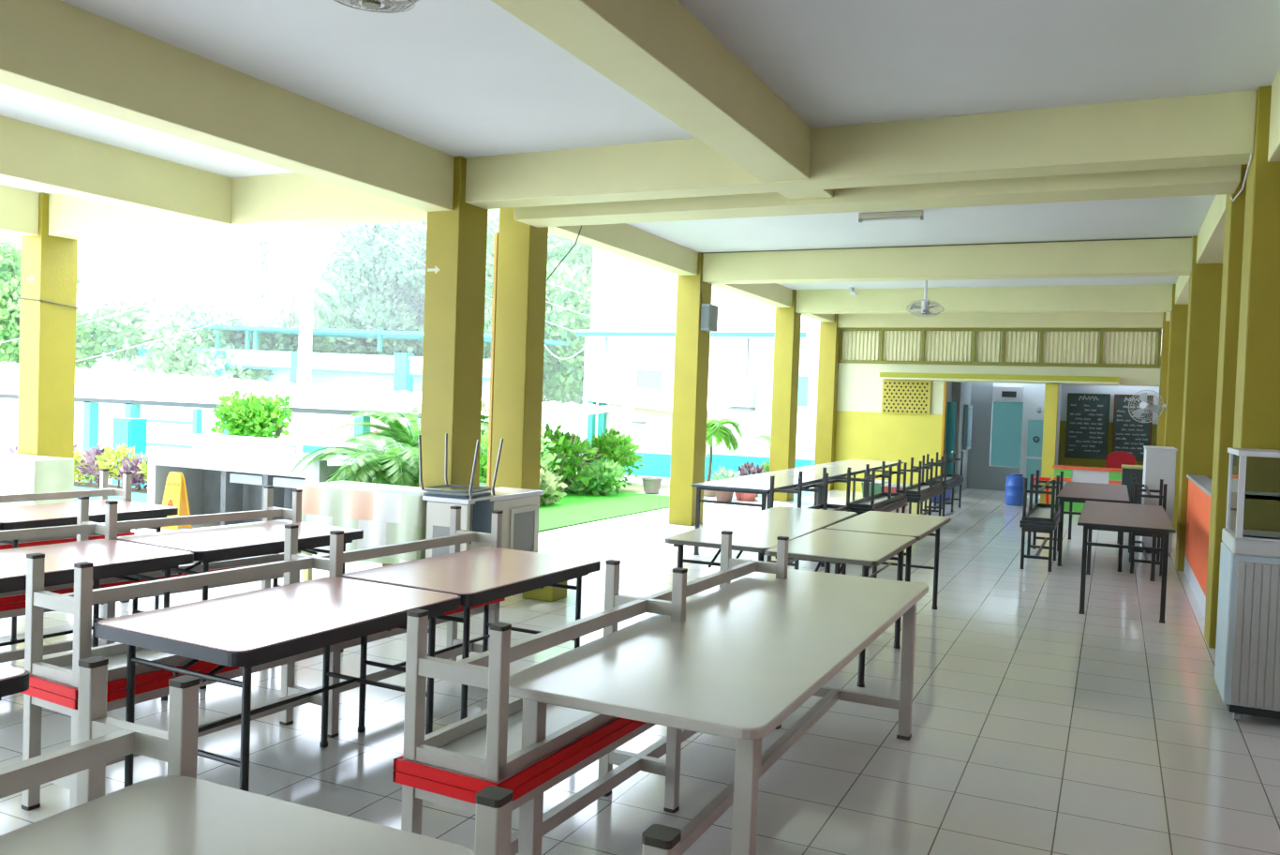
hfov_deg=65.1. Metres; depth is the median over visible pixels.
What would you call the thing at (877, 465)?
dining table
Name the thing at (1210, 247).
beam
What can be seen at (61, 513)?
folding table
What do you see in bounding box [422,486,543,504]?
countertop
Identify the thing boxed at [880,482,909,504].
storage box
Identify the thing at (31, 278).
sticker
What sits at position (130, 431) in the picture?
pillar
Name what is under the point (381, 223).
overhead wire
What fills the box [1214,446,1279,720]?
cabinet
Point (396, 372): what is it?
building
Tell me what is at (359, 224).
overhead wire
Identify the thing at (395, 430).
areca palm
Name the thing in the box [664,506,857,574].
folding table
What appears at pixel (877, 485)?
tub
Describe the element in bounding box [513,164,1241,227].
beam
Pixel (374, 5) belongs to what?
fan
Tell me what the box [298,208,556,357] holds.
leafy tree
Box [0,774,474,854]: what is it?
dining table
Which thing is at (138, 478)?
cordyline
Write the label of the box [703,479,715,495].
flower pot
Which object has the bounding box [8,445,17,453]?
cordyline
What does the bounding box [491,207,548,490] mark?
column
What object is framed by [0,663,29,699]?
folding table
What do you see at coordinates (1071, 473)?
counter
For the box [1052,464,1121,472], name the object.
countertop
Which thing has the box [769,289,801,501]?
column
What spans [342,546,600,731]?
folding table
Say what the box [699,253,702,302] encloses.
cable
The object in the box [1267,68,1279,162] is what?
beam
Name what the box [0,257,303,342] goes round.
overhead wire
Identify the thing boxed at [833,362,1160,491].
wall
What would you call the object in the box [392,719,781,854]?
bench
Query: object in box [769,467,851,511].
bench
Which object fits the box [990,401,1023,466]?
panel
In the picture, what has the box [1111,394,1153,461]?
chalkboard
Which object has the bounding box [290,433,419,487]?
areca palm
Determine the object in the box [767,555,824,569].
bench
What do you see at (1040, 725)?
floor
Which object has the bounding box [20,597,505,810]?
bench
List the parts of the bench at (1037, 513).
leg, leg, leg, seat frame, seat, rail, leg, leg, leg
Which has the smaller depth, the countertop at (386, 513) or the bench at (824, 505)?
the countertop at (386, 513)
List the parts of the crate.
seat, leg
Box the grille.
[699,305,709,327]
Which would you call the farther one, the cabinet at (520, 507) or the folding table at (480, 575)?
the cabinet at (520, 507)
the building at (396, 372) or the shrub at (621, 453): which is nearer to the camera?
the shrub at (621, 453)
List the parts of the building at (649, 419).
post, post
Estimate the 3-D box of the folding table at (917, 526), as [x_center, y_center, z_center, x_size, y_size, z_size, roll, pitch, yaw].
[1.905,1.092,7.646,0.665,0.745,1.480,3,2,25]
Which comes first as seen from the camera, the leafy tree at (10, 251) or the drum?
the drum
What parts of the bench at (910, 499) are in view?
leg, leg, leg, seat frame, leg, leg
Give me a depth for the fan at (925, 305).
13.51 m
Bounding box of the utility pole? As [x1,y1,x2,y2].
[296,226,317,385]
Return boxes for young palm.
[705,417,744,481]
[751,433,770,455]
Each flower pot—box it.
[641,476,662,492]
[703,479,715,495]
[710,465,740,501]
[734,491,756,501]
[738,460,764,495]
[759,461,769,495]
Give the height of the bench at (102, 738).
0.474 m
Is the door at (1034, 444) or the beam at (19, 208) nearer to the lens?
the beam at (19, 208)
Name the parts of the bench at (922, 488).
leg, leg, seat frame, leg, rail, leg, seat, leg, leg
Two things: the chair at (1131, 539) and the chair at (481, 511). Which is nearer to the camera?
the chair at (481, 511)
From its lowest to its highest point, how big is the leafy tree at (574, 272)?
10.554 m
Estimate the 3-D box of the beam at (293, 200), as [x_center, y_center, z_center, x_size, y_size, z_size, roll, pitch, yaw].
[-3.893,-2.132,9.580,4.935,0.450,0.320,3,2,25]
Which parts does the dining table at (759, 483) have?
leg, leg, leg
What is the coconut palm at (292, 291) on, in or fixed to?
on the ground at (110, 481)
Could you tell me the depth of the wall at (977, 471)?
20.53 m
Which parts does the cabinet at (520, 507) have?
panel, panel frame, panel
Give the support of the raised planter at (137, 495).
on the pavement
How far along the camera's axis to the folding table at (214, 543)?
5.64 m
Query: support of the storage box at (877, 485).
on the floor
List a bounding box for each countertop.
[0,451,74,506]
[297,480,428,580]
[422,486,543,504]
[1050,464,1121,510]
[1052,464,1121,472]
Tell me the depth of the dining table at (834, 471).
13.46 m
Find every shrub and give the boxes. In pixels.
[210,388,294,438]
[478,431,488,486]
[480,401,489,434]
[480,425,561,477]
[539,461,567,505]
[540,422,597,497]
[543,430,603,492]
[567,455,625,495]
[579,427,645,488]
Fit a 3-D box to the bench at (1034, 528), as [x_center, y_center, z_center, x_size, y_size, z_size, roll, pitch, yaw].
[4.463,1.228,11.122,0.336,0.470,1.878,3,2,25]
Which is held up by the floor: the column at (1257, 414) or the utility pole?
the column at (1257, 414)
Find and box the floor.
[0,487,1279,854]
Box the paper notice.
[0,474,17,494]
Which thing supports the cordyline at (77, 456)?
in the raised planter at (137, 495)
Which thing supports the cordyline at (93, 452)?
in the raised planter at (137, 495)
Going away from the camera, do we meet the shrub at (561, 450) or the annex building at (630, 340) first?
the shrub at (561, 450)
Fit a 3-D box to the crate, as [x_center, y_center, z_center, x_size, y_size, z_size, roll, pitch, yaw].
[6.794,1.118,17.043,0.310,0.542,0.310,3,2,25]
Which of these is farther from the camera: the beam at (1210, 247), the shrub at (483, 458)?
the shrub at (483, 458)
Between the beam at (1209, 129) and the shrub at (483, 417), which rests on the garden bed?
the shrub at (483, 417)
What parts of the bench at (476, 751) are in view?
leg, leg, seat, seat frame, rail, leg, leg, leg, leg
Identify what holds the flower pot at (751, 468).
on the floor
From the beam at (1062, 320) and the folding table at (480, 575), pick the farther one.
the beam at (1062, 320)
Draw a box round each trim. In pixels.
[879,372,1119,385]
[939,381,947,475]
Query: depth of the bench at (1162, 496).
10.73 m
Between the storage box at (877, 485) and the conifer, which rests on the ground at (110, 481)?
the conifer
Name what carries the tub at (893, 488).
in the storage box at (893, 485)
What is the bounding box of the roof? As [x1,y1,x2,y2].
[0,361,632,482]
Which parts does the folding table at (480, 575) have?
leg, leg, leg, rail, leg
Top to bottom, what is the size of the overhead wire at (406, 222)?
3.424 m
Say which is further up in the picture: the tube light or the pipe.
the tube light
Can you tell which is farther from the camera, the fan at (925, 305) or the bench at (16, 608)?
the fan at (925, 305)
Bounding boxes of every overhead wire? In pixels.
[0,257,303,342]
[75,297,297,361]
[358,223,575,332]
[381,223,591,316]
[405,222,591,296]
[544,344,584,358]
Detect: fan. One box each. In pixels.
[333,0,419,13]
[906,280,943,316]
[1128,389,1166,422]
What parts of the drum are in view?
lid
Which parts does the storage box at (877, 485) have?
lid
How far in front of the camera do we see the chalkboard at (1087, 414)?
20.05 m
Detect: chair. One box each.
[418,432,503,543]
[1105,450,1135,468]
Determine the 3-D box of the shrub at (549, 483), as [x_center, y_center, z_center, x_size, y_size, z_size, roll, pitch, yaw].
[-1.595,0.860,14.967,0.960,0.704,0.999,3,2,25]
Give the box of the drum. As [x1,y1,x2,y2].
[1004,473,1026,506]
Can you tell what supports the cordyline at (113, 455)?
in the raised planter at (137, 495)
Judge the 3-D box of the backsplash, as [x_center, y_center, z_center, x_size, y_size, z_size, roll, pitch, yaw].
[-4.298,0.632,11.808,2.600,1.000,0.150,3,2,25]
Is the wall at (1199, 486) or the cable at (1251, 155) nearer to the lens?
the cable at (1251, 155)
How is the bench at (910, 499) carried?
on the floor
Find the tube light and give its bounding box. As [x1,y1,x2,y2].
[858,209,923,223]
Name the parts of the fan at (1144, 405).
blade, blade, motor, blade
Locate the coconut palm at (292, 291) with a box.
[243,272,341,351]
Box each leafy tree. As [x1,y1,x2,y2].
[0,238,105,369]
[81,278,365,381]
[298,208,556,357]
[483,208,593,402]
[546,245,590,418]
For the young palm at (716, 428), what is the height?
1.144 m
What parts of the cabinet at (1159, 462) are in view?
lid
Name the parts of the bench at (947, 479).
leg, leg, seat frame, leg, leg, leg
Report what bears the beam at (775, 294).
attached to the ceiling
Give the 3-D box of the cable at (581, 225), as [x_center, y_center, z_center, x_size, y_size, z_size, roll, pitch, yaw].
[-0.684,-1.596,9.193,0.041,0.458,0.484,1,2,-44]
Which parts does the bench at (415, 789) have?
leg, seat frame, rail, leg, leg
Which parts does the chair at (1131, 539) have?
leg, leg, rail, seat frame, leg, leg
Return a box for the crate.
[1029,476,1050,503]
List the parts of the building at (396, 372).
roof post, roof post, roof post, roof post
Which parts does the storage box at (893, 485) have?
lid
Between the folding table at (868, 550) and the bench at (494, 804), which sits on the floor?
the folding table at (868, 550)
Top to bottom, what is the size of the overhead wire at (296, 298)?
3.626 m
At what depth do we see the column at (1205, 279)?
10.54 m
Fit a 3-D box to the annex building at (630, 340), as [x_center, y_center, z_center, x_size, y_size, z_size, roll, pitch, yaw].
[2.462,-2.078,23.804,5.184,7.623,7.100,3,2,25]
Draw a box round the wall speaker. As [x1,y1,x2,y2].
[699,303,718,331]
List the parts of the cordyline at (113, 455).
stem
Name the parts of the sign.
panel, panel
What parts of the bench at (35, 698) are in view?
leg, leg, seat frame, leg, rail, leg, leg, leg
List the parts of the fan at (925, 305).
blade, motor, stem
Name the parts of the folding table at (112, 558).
rail, leg, leg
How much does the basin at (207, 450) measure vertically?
0.060 m
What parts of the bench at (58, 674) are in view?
leg, leg, seat, seat frame, rail, leg, leg, leg, leg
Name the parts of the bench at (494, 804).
leg, leg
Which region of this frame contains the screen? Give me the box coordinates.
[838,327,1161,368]
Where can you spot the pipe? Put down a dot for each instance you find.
(496, 239)
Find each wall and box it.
[0,391,580,480]
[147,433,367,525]
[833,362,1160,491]
[944,381,1159,493]
[1183,474,1211,617]
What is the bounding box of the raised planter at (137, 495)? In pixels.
[74,480,147,503]
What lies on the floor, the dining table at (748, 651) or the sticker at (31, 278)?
the dining table at (748, 651)
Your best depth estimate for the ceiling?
5.87 m
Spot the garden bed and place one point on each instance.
(632, 488)
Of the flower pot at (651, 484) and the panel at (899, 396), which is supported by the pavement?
the flower pot at (651, 484)
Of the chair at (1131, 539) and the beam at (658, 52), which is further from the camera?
the chair at (1131, 539)
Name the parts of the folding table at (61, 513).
leg, rail, leg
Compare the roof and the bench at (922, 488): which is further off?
the roof
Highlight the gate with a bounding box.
[126,405,202,448]
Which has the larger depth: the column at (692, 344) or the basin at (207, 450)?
the column at (692, 344)
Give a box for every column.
[17,193,77,458]
[418,156,488,490]
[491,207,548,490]
[668,252,712,525]
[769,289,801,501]
[813,313,839,490]
[1040,383,1058,504]
[1156,312,1170,446]
[1163,283,1188,531]
[1175,235,1222,570]
[1204,163,1247,648]
[1233,85,1279,449]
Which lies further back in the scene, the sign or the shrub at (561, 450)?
the shrub at (561, 450)
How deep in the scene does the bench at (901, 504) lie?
11.96 m
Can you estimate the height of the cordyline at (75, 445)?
0.600 m
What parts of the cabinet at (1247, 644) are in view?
post, glass pane, post, frame, trim, glass pane, shelf trim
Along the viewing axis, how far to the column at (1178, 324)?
14.33 m
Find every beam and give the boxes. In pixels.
[0,0,454,211]
[0,115,232,225]
[0,184,39,236]
[48,172,427,239]
[464,89,1257,208]
[491,0,833,199]
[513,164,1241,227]
[548,223,698,275]
[701,236,1193,283]
[712,282,792,307]
[795,283,1173,313]
[801,313,834,321]
[837,312,1163,327]
[1165,312,1170,321]
[1175,275,1190,304]
[1196,193,1226,263]
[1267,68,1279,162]
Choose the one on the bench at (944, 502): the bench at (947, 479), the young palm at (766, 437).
the bench at (947, 479)
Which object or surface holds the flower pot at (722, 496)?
on the floor
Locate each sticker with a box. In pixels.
[26,275,34,282]
[427,265,440,273]
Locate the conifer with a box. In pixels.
[239,229,279,313]
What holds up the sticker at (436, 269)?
attached to the column at (456, 239)
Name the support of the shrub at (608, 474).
on the garden bed
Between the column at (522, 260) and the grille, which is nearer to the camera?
the column at (522, 260)
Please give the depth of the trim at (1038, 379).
17.82 m
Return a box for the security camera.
[848,287,857,295]
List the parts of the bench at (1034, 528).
leg, leg, leg, seat frame, rail, leg, leg, leg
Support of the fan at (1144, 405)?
attached to the column at (1178, 324)
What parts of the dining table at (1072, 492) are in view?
leg, leg, leg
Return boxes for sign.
[161,471,192,529]
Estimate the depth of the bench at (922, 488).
13.90 m
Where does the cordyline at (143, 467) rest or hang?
in the raised planter at (137, 495)
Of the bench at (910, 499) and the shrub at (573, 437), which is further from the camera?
the shrub at (573, 437)
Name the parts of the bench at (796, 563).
leg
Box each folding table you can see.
[0,499,178,640]
[0,538,193,699]
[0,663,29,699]
[94,576,461,790]
[117,519,363,688]
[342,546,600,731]
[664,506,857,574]
[765,528,916,686]
[824,510,950,637]
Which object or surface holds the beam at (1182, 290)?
attached to the ceiling
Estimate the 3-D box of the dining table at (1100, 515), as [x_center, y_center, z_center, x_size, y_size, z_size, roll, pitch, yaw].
[4.341,1.142,9.020,0.700,0.745,2.360,3,2,25]
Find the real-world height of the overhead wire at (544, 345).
0.677 m
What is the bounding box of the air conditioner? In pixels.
[723,382,756,409]
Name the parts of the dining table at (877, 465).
leg, leg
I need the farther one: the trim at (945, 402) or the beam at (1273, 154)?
the trim at (945, 402)
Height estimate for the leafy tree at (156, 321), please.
6.937 m
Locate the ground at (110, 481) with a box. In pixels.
[74,422,581,484]
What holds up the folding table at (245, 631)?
on the floor
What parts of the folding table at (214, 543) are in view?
leg, leg, leg, rail, leg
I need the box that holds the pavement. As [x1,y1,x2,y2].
[161,472,736,539]
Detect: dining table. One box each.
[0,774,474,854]
[508,567,928,854]
[691,473,822,554]
[763,464,871,508]
[817,458,903,504]
[1056,481,1130,571]
[1077,500,1175,623]
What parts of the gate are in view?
post, rail, rail, post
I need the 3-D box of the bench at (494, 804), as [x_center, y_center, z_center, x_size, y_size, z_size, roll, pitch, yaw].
[-0.623,0.852,0.503,0.381,0.474,2.473,3,2,25]
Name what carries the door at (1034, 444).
in the wall at (977, 471)
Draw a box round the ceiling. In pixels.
[0,0,1279,289]
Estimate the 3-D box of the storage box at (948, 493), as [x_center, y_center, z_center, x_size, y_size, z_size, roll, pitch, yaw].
[5.303,1.156,17.639,0.440,0.325,0.520,3,2,25]
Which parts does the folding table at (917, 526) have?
leg, leg, leg, leg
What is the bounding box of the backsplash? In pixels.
[192,433,367,461]
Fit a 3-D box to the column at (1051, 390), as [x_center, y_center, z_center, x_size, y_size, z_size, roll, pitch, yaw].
[7.310,0.302,17.897,0.210,2.160,0.300,3,2,25]
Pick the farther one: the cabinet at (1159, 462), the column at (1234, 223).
the cabinet at (1159, 462)
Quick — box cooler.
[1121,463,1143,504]
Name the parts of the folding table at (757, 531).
leg, leg, leg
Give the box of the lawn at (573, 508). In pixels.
[538,487,709,530]
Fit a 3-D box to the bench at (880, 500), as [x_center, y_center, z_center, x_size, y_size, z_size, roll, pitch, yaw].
[2.827,0.677,11.891,0.336,0.470,1.878,3,2,26]
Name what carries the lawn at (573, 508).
on the garden bed
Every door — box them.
[945,401,956,474]
[1024,416,1043,490]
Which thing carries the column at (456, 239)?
on the floor
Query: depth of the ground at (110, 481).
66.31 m
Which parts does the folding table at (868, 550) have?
leg, leg, leg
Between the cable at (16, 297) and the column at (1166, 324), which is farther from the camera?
the column at (1166, 324)
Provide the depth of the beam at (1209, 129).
6.68 m
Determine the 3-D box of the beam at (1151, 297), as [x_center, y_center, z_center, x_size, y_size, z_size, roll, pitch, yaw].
[5.188,-2.002,15.715,5.572,0.390,0.320,3,2,25]
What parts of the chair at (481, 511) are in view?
leg, leg, seat, seat frame, leg, backrest, leg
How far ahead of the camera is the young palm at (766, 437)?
17.89 m
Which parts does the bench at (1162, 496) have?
leg, leg, leg, rail, leg, leg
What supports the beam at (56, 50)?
attached to the ceiling
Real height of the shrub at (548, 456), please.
1.259 m
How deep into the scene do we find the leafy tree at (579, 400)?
47.20 m
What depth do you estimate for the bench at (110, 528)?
5.67 m
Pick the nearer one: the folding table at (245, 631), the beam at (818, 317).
the folding table at (245, 631)
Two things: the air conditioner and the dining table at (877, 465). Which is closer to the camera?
the dining table at (877, 465)
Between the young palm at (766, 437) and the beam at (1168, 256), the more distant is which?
the young palm at (766, 437)
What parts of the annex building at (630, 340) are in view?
ledge trim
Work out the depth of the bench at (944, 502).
16.00 m
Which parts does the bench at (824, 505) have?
leg, leg, rail, leg, leg, seat frame, leg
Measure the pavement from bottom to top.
0.185 m
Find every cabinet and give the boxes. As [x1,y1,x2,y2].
[422,486,543,557]
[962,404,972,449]
[1139,445,1177,556]
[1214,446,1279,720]
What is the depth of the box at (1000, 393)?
20.57 m
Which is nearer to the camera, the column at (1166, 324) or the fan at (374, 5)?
the fan at (374, 5)
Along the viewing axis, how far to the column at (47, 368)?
10.57 m
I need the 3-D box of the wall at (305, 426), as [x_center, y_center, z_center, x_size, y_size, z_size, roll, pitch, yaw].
[-17.326,-0.014,29.842,35.200,2.200,0.300,3,2,25]
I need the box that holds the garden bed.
[538,483,668,532]
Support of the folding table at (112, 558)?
on the floor
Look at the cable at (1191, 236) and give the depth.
11.58 m
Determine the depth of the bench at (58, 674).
3.86 m
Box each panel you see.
[881,379,931,414]
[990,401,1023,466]
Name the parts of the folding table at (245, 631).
leg, leg, leg, rail, leg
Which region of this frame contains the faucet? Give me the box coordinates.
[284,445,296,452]
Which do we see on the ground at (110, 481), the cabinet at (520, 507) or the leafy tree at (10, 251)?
the leafy tree at (10, 251)
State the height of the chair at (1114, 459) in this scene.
1.000 m
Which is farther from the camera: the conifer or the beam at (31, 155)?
the conifer
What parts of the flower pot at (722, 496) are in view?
pot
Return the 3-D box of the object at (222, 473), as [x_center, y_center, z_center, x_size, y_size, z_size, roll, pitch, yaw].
[-4.383,0.650,11.406,2.790,1.020,0.950,3,2,25]
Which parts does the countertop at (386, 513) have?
leg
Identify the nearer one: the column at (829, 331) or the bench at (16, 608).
the bench at (16, 608)
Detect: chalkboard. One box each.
[1064,392,1110,459]
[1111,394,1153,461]
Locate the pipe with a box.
[486,232,498,487]
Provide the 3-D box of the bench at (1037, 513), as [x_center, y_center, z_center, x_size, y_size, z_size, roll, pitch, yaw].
[4.479,0.757,11.109,0.336,0.470,1.878,3,2,25]
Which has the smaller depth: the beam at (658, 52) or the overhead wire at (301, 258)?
the beam at (658, 52)
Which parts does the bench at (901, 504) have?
seat frame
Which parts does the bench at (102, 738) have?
rail, leg, leg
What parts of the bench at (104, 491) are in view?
rail, seat frame, leg, leg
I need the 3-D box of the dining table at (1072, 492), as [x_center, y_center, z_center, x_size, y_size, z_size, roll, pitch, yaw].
[5.300,1.104,11.720,0.700,0.745,2.700,3,2,25]
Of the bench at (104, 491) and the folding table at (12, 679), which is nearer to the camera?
the folding table at (12, 679)
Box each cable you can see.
[15,297,80,308]
[546,224,581,279]
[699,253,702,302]
[704,236,1191,253]
[1229,151,1252,201]
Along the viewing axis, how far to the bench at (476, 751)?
3.06 m
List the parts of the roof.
post, post, post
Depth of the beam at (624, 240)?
11.33 m
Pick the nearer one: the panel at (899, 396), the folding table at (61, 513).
the folding table at (61, 513)
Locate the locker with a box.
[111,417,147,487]
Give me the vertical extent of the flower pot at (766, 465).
0.639 m
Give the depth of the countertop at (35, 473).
9.99 m
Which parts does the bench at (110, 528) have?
leg, leg, seat, rail, seat frame, leg, leg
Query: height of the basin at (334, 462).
0.100 m
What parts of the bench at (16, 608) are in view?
rail, leg, seat frame, leg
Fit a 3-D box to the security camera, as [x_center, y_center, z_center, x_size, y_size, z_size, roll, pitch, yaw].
[3.435,-2.188,16.149,0.088,0.128,0.167,1,2,-39]
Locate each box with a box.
[861,479,888,495]
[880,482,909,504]
[931,487,954,502]
[992,386,1023,401]
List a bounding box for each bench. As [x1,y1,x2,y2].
[0,468,134,549]
[0,485,302,604]
[0,569,299,662]
[0,655,200,805]
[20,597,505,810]
[24,506,503,699]
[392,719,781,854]
[393,530,788,791]
[474,785,681,854]
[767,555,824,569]
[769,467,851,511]
[848,461,907,511]
[851,499,907,515]
[895,455,944,497]
[895,488,944,516]
[923,479,963,516]
[925,450,963,486]
[1019,469,1063,526]
[1019,518,1059,571]
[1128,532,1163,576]
[1130,473,1167,510]
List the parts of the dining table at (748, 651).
leg, leg, rail, leg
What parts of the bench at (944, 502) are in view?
leg, leg, seat frame, leg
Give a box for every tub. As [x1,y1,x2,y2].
[861,482,881,495]
[883,486,907,504]
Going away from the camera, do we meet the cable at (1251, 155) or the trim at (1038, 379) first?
the cable at (1251, 155)
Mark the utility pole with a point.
(305, 330)
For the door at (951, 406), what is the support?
in the wall at (977, 471)
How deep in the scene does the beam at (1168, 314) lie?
16.45 m
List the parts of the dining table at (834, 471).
leg, leg, leg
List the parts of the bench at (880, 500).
leg, leg, seat frame, rail, seat, leg, leg, leg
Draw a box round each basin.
[191,448,247,454]
[281,456,353,475]
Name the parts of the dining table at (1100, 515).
leg, leg, leg, leg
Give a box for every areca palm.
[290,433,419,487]
[319,403,489,456]
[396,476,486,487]
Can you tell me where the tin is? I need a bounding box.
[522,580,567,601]
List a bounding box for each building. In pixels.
[136,325,568,397]
[575,247,819,479]
[582,381,714,456]
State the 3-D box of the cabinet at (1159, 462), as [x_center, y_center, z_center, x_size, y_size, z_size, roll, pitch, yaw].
[6.289,0.869,12.189,0.335,1.260,1.020,3,2,25]
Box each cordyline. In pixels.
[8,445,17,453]
[74,443,80,467]
[74,448,97,484]
[76,443,118,485]
[94,442,140,487]
[114,451,148,489]
[136,455,148,483]
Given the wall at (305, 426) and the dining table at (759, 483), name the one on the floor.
the dining table at (759, 483)

